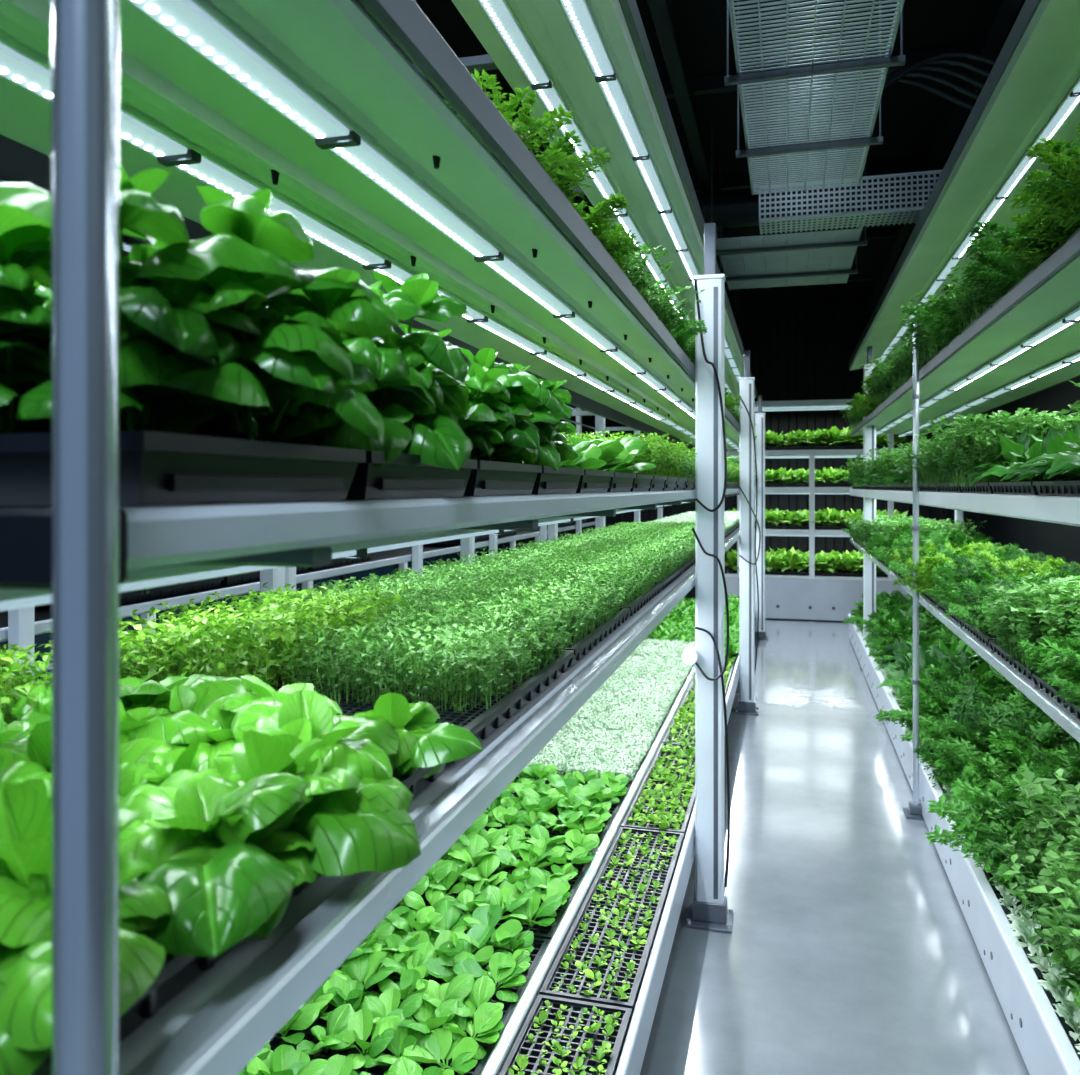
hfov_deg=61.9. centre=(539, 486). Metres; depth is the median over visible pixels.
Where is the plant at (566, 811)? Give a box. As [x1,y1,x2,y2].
[546,803,580,820]
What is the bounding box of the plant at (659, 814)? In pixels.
[655,810,663,820]
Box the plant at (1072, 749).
[1052,742,1079,758]
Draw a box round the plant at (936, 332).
[932,302,960,340]
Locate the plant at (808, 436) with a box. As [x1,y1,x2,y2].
[798,429,815,445]
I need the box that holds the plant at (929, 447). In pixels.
[924,440,977,485]
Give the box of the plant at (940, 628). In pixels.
[922,624,953,638]
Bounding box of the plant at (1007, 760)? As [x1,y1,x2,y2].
[984,748,1016,766]
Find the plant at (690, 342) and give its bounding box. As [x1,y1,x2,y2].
[686,336,694,351]
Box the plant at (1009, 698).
[1000,690,1015,704]
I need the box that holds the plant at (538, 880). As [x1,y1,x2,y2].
[528,867,571,890]
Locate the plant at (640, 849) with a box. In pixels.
[637,845,648,852]
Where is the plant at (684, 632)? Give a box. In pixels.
[681,629,692,638]
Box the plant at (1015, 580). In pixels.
[999,574,1054,587]
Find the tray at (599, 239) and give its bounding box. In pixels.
[575,234,631,295]
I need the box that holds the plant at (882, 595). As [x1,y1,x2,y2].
[876,590,905,601]
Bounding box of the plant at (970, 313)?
[946,272,977,333]
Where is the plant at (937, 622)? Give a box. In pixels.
[902,620,942,635]
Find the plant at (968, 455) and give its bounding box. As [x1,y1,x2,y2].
[943,408,1047,483]
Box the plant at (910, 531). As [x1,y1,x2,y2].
[867,523,912,544]
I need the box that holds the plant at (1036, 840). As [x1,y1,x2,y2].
[984,804,1079,913]
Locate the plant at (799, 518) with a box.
[789,509,808,525]
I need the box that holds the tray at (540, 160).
[491,148,591,246]
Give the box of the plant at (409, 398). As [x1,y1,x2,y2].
[271,280,443,467]
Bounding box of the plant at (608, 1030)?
[602,1024,613,1038]
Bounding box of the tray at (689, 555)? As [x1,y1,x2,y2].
[529,533,694,574]
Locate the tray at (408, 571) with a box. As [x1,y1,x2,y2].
[387,567,456,579]
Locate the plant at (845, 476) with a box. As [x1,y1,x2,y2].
[841,472,849,482]
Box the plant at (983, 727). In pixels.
[976,709,1063,754]
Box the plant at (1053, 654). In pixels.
[1037,620,1079,685]
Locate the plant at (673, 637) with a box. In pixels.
[661,634,677,639]
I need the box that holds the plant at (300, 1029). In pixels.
[274,1002,320,1044]
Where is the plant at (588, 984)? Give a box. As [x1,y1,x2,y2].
[586,982,599,987]
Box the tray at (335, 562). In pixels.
[307,553,373,570]
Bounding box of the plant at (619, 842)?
[617,839,626,844]
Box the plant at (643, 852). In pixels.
[640,848,650,855]
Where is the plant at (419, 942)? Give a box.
[398,930,463,955]
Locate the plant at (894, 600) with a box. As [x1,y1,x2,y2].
[877,596,911,606]
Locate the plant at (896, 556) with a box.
[893,550,912,577]
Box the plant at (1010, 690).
[988,688,1019,701]
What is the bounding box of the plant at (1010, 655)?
[978,597,1065,661]
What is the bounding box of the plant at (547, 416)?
[493,363,571,470]
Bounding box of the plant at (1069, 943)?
[1006,880,1079,986]
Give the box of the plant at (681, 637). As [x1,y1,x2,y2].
[677,634,691,642]
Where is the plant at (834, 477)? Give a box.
[826,472,841,482]
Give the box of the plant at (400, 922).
[387,906,442,935]
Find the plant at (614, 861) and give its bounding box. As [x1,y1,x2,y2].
[610,856,618,865]
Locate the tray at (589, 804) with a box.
[482,763,630,845]
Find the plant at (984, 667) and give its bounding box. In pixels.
[936,661,990,678]
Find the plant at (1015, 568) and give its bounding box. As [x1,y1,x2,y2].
[975,558,1038,579]
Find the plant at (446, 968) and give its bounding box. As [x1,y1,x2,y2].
[423,951,486,982]
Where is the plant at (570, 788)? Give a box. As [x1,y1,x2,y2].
[556,778,599,805]
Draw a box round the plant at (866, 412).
[861,399,870,414]
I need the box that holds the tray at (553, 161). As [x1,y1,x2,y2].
[444,69,611,246]
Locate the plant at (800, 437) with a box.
[792,430,812,445]
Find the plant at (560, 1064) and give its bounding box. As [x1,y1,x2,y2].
[552,1056,568,1072]
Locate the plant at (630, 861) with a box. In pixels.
[618,858,633,865]
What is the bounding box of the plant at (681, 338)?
[667,308,700,350]
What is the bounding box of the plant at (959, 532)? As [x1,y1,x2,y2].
[951,529,964,535]
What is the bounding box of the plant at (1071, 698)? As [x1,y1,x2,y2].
[1047,674,1079,707]
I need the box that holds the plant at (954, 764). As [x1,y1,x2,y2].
[918,750,1014,791]
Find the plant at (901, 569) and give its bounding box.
[887,548,953,586]
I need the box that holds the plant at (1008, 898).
[998,893,1018,906]
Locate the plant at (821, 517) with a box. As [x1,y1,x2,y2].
[807,509,831,525]
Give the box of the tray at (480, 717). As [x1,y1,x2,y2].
[135,645,573,763]
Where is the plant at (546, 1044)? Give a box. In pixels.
[542,1040,557,1049]
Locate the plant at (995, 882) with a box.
[992,873,1009,888]
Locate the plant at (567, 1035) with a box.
[563,1031,577,1039]
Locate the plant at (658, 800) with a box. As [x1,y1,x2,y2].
[656,797,668,802]
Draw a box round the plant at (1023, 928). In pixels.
[1006,915,1040,941]
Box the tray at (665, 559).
[479,541,683,592]
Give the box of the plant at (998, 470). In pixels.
[976,425,1072,480]
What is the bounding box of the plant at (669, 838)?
[664,836,677,841]
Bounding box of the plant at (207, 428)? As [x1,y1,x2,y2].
[196,421,259,440]
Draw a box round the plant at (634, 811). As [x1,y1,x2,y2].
[632,808,641,814]
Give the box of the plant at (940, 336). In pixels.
[937,329,950,346]
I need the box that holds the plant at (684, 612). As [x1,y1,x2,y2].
[682,610,693,619]
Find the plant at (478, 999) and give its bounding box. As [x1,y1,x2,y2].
[455,975,503,1018]
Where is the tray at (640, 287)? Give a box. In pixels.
[605,228,673,328]
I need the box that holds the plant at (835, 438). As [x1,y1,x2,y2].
[826,431,845,445]
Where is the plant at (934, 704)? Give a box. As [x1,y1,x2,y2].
[899,679,966,715]
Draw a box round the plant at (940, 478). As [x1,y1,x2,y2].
[917,439,950,486]
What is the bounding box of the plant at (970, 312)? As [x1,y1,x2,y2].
[952,274,981,321]
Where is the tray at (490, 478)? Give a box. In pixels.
[463,460,541,495]
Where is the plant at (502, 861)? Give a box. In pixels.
[483,853,513,870]
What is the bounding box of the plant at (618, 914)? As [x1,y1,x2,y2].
[612,908,624,919]
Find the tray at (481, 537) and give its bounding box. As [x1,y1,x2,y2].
[430,535,488,543]
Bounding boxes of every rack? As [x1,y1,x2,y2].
[0,0,767,1074]
[0,234,596,681]
[725,397,910,620]
[848,0,1079,1074]
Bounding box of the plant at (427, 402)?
[341,272,472,469]
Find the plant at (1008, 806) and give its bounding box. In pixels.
[955,790,1052,837]
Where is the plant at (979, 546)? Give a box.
[968,541,992,552]
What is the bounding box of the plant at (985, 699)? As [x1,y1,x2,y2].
[952,693,994,710]
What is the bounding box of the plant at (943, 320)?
[933,315,972,335]
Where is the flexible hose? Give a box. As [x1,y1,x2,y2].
[884,51,995,110]
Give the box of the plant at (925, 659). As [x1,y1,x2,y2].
[909,647,939,683]
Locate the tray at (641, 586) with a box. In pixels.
[395,551,662,620]
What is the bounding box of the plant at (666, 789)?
[663,786,672,793]
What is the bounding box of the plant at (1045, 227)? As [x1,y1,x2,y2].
[1015,218,1073,237]
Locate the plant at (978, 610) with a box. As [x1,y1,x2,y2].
[970,608,995,629]
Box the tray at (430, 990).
[270,900,549,1074]
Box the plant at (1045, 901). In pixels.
[1036,862,1079,946]
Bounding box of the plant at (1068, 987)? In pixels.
[1026,879,1079,1007]
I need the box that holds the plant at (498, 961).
[485,949,530,972]
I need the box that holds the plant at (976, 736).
[967,717,1038,766]
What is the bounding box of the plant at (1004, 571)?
[999,566,1039,579]
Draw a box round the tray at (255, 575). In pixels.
[220,567,307,585]
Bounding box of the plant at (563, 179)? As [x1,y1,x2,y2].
[558,172,581,203]
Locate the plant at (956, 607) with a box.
[948,590,1006,628]
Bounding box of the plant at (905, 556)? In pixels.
[896,549,929,566]
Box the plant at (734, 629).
[729,625,738,636]
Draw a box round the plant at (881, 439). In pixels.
[876,434,887,444]
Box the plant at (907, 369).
[895,349,912,380]
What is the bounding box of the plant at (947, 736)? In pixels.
[927,726,989,759]
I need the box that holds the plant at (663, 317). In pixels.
[647,290,674,323]
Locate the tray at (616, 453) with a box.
[568,436,642,491]
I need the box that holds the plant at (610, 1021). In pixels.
[604,1015,617,1027]
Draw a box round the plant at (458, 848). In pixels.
[440,839,464,859]
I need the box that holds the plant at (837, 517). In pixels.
[823,508,843,524]
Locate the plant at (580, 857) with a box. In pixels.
[546,847,593,867]
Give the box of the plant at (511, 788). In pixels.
[506,783,515,792]
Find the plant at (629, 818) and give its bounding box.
[627,816,640,821]
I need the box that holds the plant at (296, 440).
[260,437,315,445]
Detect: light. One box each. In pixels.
[0,32,694,438]
[0,495,735,610]
[123,241,575,410]
[128,0,738,450]
[478,0,734,398]
[560,0,741,382]
[730,455,880,457]
[755,405,849,408]
[755,407,851,411]
[765,457,877,458]
[765,492,849,493]
[765,534,850,536]
[876,307,1079,435]
[877,78,1079,363]
[898,351,1079,436]
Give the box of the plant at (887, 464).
[875,450,905,486]
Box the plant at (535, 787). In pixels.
[519,784,538,792]
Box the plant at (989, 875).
[979,854,1038,896]
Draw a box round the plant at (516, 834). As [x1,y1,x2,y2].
[504,826,530,841]
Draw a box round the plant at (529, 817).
[520,808,557,833]
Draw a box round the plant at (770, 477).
[765,472,779,482]
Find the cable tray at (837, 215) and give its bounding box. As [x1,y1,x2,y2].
[759,69,977,234]
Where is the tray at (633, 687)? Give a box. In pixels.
[591,673,683,707]
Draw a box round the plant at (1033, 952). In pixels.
[1026,946,1039,960]
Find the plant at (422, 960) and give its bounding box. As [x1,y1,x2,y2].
[380,941,439,977]
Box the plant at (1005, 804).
[967,791,1011,834]
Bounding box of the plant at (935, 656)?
[930,644,983,667]
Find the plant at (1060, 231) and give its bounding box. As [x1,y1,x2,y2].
[1025,137,1079,249]
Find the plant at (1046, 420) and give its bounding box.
[1020,412,1079,480]
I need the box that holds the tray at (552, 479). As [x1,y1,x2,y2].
[531,466,583,493]
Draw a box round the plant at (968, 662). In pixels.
[960,651,975,669]
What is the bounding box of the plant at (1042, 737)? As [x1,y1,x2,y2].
[1015,718,1062,755]
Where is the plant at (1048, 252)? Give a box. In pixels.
[1037,227,1079,277]
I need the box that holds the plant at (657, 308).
[644,282,674,318]
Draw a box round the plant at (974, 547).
[966,542,977,552]
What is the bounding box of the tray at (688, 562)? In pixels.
[675,554,694,574]
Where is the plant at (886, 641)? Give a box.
[868,626,924,657]
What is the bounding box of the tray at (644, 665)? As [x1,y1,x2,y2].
[613,655,694,682]
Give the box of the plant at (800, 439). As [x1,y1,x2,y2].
[793,433,806,445]
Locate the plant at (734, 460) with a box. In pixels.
[727,453,738,463]
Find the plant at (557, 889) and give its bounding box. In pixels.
[516,876,570,916]
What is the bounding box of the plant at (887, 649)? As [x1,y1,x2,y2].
[875,643,893,656]
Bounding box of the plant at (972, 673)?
[968,669,1011,683]
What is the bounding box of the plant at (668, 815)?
[664,812,671,818]
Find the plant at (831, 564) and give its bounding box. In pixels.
[808,553,844,572]
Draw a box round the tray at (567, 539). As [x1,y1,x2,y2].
[523,539,567,547]
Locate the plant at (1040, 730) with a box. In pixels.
[995,717,1078,754]
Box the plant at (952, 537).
[933,533,970,548]
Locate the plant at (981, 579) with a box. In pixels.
[955,575,1003,589]
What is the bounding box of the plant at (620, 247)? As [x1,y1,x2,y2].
[590,218,642,263]
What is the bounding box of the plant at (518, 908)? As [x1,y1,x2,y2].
[475,885,530,920]
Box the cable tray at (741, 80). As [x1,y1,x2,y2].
[724,0,904,194]
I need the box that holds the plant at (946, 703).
[928,700,1009,718]
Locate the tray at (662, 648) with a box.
[630,639,694,657]
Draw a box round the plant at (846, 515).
[843,509,862,522]
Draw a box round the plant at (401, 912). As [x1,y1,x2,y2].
[382,906,409,930]
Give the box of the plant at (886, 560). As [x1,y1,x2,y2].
[877,546,920,566]
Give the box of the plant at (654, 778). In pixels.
[648,776,659,781]
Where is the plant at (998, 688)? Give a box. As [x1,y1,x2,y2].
[989,684,1018,699]
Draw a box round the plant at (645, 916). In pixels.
[638,911,652,922]
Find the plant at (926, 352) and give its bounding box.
[920,307,949,354]
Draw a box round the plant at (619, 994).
[613,987,629,998]
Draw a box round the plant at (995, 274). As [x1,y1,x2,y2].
[973,267,1020,295]
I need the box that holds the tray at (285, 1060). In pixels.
[238,1041,453,1074]
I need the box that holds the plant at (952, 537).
[944,534,972,546]
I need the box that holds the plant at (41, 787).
[21,777,51,797]
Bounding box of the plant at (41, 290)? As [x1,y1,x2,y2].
[35,285,51,301]
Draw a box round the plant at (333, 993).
[299,977,347,1014]
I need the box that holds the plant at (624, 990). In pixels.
[614,983,629,995]
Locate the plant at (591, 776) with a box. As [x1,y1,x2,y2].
[572,769,598,785]
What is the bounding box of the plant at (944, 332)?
[901,306,962,345]
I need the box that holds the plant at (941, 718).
[919,715,964,734]
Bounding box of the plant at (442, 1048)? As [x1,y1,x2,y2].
[403,1028,478,1074]
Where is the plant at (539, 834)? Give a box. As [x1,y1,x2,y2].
[523,824,565,844]
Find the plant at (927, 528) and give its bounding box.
[910,522,947,536]
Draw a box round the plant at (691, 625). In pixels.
[683,620,694,629]
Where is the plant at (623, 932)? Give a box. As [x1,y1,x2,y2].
[620,929,636,935]
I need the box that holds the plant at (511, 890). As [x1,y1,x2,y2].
[499,881,534,903]
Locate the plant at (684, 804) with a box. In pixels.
[677,801,688,808]
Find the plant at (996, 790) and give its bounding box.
[950,786,1045,804]
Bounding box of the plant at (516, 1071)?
[508,1068,524,1074]
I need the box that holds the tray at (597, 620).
[290,568,629,666]
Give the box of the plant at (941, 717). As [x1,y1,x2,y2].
[921,713,956,726]
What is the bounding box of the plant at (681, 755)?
[678,750,687,758]
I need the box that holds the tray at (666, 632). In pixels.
[644,624,694,642]
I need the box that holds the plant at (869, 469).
[865,466,884,486]
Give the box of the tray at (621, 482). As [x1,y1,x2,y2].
[607,472,635,491]
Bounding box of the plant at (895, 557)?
[888,547,925,572]
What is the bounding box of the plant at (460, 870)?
[452,858,470,884]
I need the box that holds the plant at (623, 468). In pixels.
[593,442,647,472]
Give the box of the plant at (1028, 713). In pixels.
[1021,705,1042,717]
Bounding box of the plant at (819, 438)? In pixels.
[809,432,830,445]
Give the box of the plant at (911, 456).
[910,453,944,483]
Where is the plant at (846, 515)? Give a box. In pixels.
[840,513,855,524]
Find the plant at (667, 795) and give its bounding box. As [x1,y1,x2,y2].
[660,792,670,798]
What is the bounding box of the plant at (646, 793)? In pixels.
[641,790,651,796]
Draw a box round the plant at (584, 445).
[522,441,592,468]
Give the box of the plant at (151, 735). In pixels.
[119,698,216,764]
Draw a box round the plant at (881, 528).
[857,519,902,544]
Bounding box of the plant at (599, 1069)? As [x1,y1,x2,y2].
[589,1064,606,1074]
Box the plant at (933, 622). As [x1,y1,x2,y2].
[925,619,943,631]
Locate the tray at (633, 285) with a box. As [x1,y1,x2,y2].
[618,285,657,328]
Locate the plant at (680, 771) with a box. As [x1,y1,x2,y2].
[678,769,687,774]
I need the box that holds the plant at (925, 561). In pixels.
[893,553,965,600]
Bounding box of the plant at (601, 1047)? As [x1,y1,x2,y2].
[595,1041,612,1053]
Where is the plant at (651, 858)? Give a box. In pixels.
[648,853,658,861]
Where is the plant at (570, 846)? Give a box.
[550,829,599,859]
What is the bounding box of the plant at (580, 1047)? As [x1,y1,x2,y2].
[576,1041,592,1052]
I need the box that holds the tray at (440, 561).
[424,558,480,567]
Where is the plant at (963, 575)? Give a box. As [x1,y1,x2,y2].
[929,573,974,589]
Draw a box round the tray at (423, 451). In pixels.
[48,272,476,499]
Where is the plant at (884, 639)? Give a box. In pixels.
[875,620,925,650]
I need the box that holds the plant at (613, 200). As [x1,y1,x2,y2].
[564,185,628,245]
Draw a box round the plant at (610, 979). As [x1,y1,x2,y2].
[605,974,616,984]
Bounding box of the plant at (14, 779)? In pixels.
[11,771,51,782]
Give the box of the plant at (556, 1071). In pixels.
[554,1069,561,1074]
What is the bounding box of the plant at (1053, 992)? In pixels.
[1038,968,1072,1001]
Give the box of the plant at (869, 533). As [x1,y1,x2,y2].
[863,529,894,541]
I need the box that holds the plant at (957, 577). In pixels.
[935,573,990,607]
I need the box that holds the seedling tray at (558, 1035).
[499,994,631,1074]
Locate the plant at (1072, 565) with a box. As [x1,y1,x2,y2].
[1053,561,1079,575]
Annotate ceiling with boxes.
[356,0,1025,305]
[452,0,1021,318]
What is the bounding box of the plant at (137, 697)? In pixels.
[51,674,249,715]
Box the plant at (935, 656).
[929,645,967,662]
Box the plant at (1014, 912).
[1006,907,1032,920]
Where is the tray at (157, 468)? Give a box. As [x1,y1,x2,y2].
[0,431,365,505]
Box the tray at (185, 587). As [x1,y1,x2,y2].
[44,577,223,604]
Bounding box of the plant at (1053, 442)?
[1014,420,1079,481]
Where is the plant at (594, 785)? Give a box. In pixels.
[587,779,627,800]
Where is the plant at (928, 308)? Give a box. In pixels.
[922,295,955,332]
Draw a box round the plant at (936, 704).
[902,678,994,729]
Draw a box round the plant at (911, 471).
[903,455,928,483]
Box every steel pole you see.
[52,0,118,1074]
[903,323,924,820]
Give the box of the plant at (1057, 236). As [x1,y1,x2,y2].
[1049,189,1073,245]
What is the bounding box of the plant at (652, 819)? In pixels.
[647,814,662,823]
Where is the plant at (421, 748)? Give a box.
[355,693,482,777]
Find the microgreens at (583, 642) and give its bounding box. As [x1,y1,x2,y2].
[486,607,629,666]
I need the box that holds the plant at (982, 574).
[968,557,1037,587]
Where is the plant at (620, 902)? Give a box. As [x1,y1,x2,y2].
[617,898,629,905]
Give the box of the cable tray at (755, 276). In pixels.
[711,109,866,289]
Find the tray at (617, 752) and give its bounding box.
[527,727,655,784]
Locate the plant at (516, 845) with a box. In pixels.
[492,834,527,856]
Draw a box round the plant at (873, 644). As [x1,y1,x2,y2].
[864,642,878,649]
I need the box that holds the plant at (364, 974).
[330,948,398,1000]
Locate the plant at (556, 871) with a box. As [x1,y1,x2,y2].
[547,863,577,879]
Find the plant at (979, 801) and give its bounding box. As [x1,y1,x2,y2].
[936,771,1062,840]
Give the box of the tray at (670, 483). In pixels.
[567,431,677,490]
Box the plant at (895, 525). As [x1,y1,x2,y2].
[883,518,925,530]
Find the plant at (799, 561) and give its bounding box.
[792,551,813,570]
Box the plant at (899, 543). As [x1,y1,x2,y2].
[891,538,911,551]
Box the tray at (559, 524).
[538,523,572,526]
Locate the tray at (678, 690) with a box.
[669,684,683,707]
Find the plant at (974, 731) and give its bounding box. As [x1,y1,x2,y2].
[945,708,999,751]
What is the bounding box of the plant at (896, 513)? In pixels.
[894,510,908,518]
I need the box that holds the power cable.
[691,280,760,886]
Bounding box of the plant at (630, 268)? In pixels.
[619,258,638,285]
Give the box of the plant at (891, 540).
[871,532,903,550]
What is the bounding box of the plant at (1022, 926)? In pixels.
[997,845,1079,943]
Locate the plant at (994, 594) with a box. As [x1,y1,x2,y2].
[988,588,998,599]
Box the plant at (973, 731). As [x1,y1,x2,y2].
[919,716,984,759]
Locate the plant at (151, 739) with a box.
[119,695,235,771]
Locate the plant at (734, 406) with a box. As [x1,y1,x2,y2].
[732,406,742,419]
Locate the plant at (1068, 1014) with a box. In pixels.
[1053,1001,1079,1040]
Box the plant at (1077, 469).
[1061,467,1079,474]
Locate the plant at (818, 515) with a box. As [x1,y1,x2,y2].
[801,512,822,524]
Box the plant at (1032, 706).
[1000,704,1045,718]
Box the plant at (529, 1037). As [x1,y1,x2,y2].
[526,1033,533,1041]
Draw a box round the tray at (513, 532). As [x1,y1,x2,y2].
[498,530,517,537]
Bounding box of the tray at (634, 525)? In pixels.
[592,523,694,534]
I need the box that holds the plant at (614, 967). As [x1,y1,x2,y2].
[609,962,621,973]
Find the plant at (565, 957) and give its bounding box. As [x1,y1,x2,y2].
[562,954,575,960]
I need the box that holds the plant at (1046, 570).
[1044,566,1077,577]
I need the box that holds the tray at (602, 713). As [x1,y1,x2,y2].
[561,695,671,740]
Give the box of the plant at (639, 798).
[637,795,648,800]
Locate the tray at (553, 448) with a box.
[473,363,583,493]
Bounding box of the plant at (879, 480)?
[870,474,885,482]
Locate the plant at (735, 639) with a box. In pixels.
[725,634,738,645]
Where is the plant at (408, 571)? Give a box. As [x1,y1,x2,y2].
[388,569,410,578]
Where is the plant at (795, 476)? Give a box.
[789,468,806,482]
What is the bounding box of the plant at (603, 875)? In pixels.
[600,871,612,878]
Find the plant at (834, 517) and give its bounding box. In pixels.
[820,507,852,525]
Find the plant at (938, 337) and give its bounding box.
[921,320,947,350]
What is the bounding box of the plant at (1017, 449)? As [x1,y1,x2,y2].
[1003,436,1056,481]
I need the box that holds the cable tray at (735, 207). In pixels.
[575,174,938,228]
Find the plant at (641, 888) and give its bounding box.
[637,883,645,892]
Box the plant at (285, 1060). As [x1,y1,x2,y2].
[247,1044,328,1074]
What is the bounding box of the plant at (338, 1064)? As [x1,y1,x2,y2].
[286,1054,358,1074]
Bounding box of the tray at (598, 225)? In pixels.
[564,185,642,295]
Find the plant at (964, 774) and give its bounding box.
[942,764,1001,802]
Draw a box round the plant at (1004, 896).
[995,884,1019,901]
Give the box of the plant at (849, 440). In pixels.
[842,426,862,445]
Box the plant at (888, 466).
[880,457,904,484]
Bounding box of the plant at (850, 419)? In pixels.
[847,406,856,426]
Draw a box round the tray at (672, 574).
[659,566,683,592]
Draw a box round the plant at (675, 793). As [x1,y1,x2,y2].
[671,787,680,797]
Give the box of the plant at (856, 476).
[850,459,875,485]
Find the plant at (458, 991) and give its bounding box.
[416,973,473,1007]
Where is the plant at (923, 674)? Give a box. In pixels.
[908,670,935,679]
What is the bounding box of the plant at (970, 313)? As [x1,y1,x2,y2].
[946,286,981,329]
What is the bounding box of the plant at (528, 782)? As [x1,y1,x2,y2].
[521,778,544,789]
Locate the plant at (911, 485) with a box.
[903,459,925,486]
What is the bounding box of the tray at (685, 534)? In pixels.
[566,527,694,552]
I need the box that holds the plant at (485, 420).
[456,361,515,455]
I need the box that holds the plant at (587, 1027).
[583,1022,600,1032]
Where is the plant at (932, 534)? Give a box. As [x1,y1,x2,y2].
[929,529,960,539]
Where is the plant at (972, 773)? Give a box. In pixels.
[963,753,1007,796]
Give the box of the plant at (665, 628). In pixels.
[659,624,672,632]
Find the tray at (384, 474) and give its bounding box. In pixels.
[346,451,476,499]
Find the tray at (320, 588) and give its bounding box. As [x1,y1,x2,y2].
[297,580,375,597]
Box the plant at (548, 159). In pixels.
[450,69,580,176]
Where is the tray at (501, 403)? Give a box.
[315,348,542,495]
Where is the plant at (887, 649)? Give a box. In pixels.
[883,639,938,653]
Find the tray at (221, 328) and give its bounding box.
[0,164,398,505]
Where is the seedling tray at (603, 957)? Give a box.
[539,827,683,1012]
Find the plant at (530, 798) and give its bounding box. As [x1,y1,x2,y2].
[521,788,567,807]
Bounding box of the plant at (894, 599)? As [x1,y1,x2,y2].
[886,590,909,609]
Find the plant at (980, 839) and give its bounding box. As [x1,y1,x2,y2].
[927,794,1074,872]
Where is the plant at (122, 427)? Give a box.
[119,423,126,430]
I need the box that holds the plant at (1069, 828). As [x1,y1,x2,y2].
[1037,803,1079,925]
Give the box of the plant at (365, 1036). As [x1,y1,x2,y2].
[322,1009,400,1068]
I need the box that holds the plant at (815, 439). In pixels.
[797,432,821,445]
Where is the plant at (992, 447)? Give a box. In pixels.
[973,436,1016,482]
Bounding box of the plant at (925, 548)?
[919,546,938,553]
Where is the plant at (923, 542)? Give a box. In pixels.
[905,540,934,552]
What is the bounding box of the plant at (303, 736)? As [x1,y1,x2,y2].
[214,690,398,785]
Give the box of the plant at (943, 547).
[926,542,952,557]
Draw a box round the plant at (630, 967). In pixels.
[625,962,635,972]
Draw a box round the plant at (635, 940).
[630,937,646,943]
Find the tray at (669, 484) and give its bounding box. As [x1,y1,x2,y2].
[662,477,677,490]
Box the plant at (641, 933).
[632,927,646,938]
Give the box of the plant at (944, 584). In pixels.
[930,574,995,617]
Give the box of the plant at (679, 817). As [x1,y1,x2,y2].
[673,813,684,822]
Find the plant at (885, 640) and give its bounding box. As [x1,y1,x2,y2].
[875,631,942,650]
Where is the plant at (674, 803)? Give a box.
[668,798,679,806]
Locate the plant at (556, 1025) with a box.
[551,1020,566,1031]
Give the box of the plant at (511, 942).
[487,929,533,955]
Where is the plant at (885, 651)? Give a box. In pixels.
[874,638,907,662]
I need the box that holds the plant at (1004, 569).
[993,564,1013,575]
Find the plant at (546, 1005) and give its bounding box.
[540,1000,551,1012]
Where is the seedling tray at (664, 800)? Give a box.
[621,740,694,839]
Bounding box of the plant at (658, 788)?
[649,784,661,792]
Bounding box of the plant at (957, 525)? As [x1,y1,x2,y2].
[929,518,986,536]
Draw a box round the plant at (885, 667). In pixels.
[881,664,898,670]
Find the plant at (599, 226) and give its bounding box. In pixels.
[587,213,616,252]
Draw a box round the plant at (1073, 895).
[1045,850,1079,945]
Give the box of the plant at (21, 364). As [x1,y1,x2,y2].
[4,282,39,424]
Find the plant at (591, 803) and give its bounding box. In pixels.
[573,793,611,812]
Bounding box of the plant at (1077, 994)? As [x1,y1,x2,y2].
[1066,965,1079,1000]
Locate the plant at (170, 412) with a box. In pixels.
[119,240,268,438]
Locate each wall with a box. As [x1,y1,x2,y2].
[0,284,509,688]
[516,299,978,603]
[979,376,1079,563]
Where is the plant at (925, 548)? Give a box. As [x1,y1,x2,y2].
[883,545,928,566]
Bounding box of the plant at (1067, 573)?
[1046,572,1068,583]
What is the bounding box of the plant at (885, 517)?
[857,514,895,519]
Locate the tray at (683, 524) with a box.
[615,520,726,535]
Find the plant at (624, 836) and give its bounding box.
[621,833,630,840]
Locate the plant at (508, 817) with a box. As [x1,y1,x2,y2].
[486,806,527,830]
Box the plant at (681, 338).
[672,319,707,349]
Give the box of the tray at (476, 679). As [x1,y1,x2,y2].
[36,582,580,763]
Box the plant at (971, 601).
[947,581,982,620]
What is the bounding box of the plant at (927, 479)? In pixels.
[898,436,944,486]
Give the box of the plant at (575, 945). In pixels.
[571,940,579,949]
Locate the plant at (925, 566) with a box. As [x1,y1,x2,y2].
[913,558,962,593]
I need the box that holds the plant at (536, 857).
[495,843,555,876]
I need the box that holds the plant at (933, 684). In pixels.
[919,680,950,712]
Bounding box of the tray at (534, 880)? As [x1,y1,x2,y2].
[391,814,599,939]
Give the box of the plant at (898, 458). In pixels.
[895,452,912,483]
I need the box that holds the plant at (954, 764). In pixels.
[913,738,1017,792]
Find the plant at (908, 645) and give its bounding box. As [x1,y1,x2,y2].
[901,639,937,652]
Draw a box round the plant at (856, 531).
[847,517,886,543]
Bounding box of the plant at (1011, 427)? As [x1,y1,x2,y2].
[964,408,1079,481]
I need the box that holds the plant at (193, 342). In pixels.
[0,164,301,433]
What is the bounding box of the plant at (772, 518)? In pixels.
[765,511,785,525]
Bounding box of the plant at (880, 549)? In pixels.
[872,546,907,554]
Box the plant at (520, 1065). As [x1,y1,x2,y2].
[512,1055,528,1073]
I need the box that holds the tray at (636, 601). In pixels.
[616,582,662,620]
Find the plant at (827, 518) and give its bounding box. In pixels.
[815,511,839,525]
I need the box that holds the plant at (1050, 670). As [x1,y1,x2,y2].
[1043,668,1072,690]
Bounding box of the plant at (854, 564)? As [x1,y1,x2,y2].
[842,556,862,572]
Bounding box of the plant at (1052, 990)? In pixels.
[1036,962,1074,997]

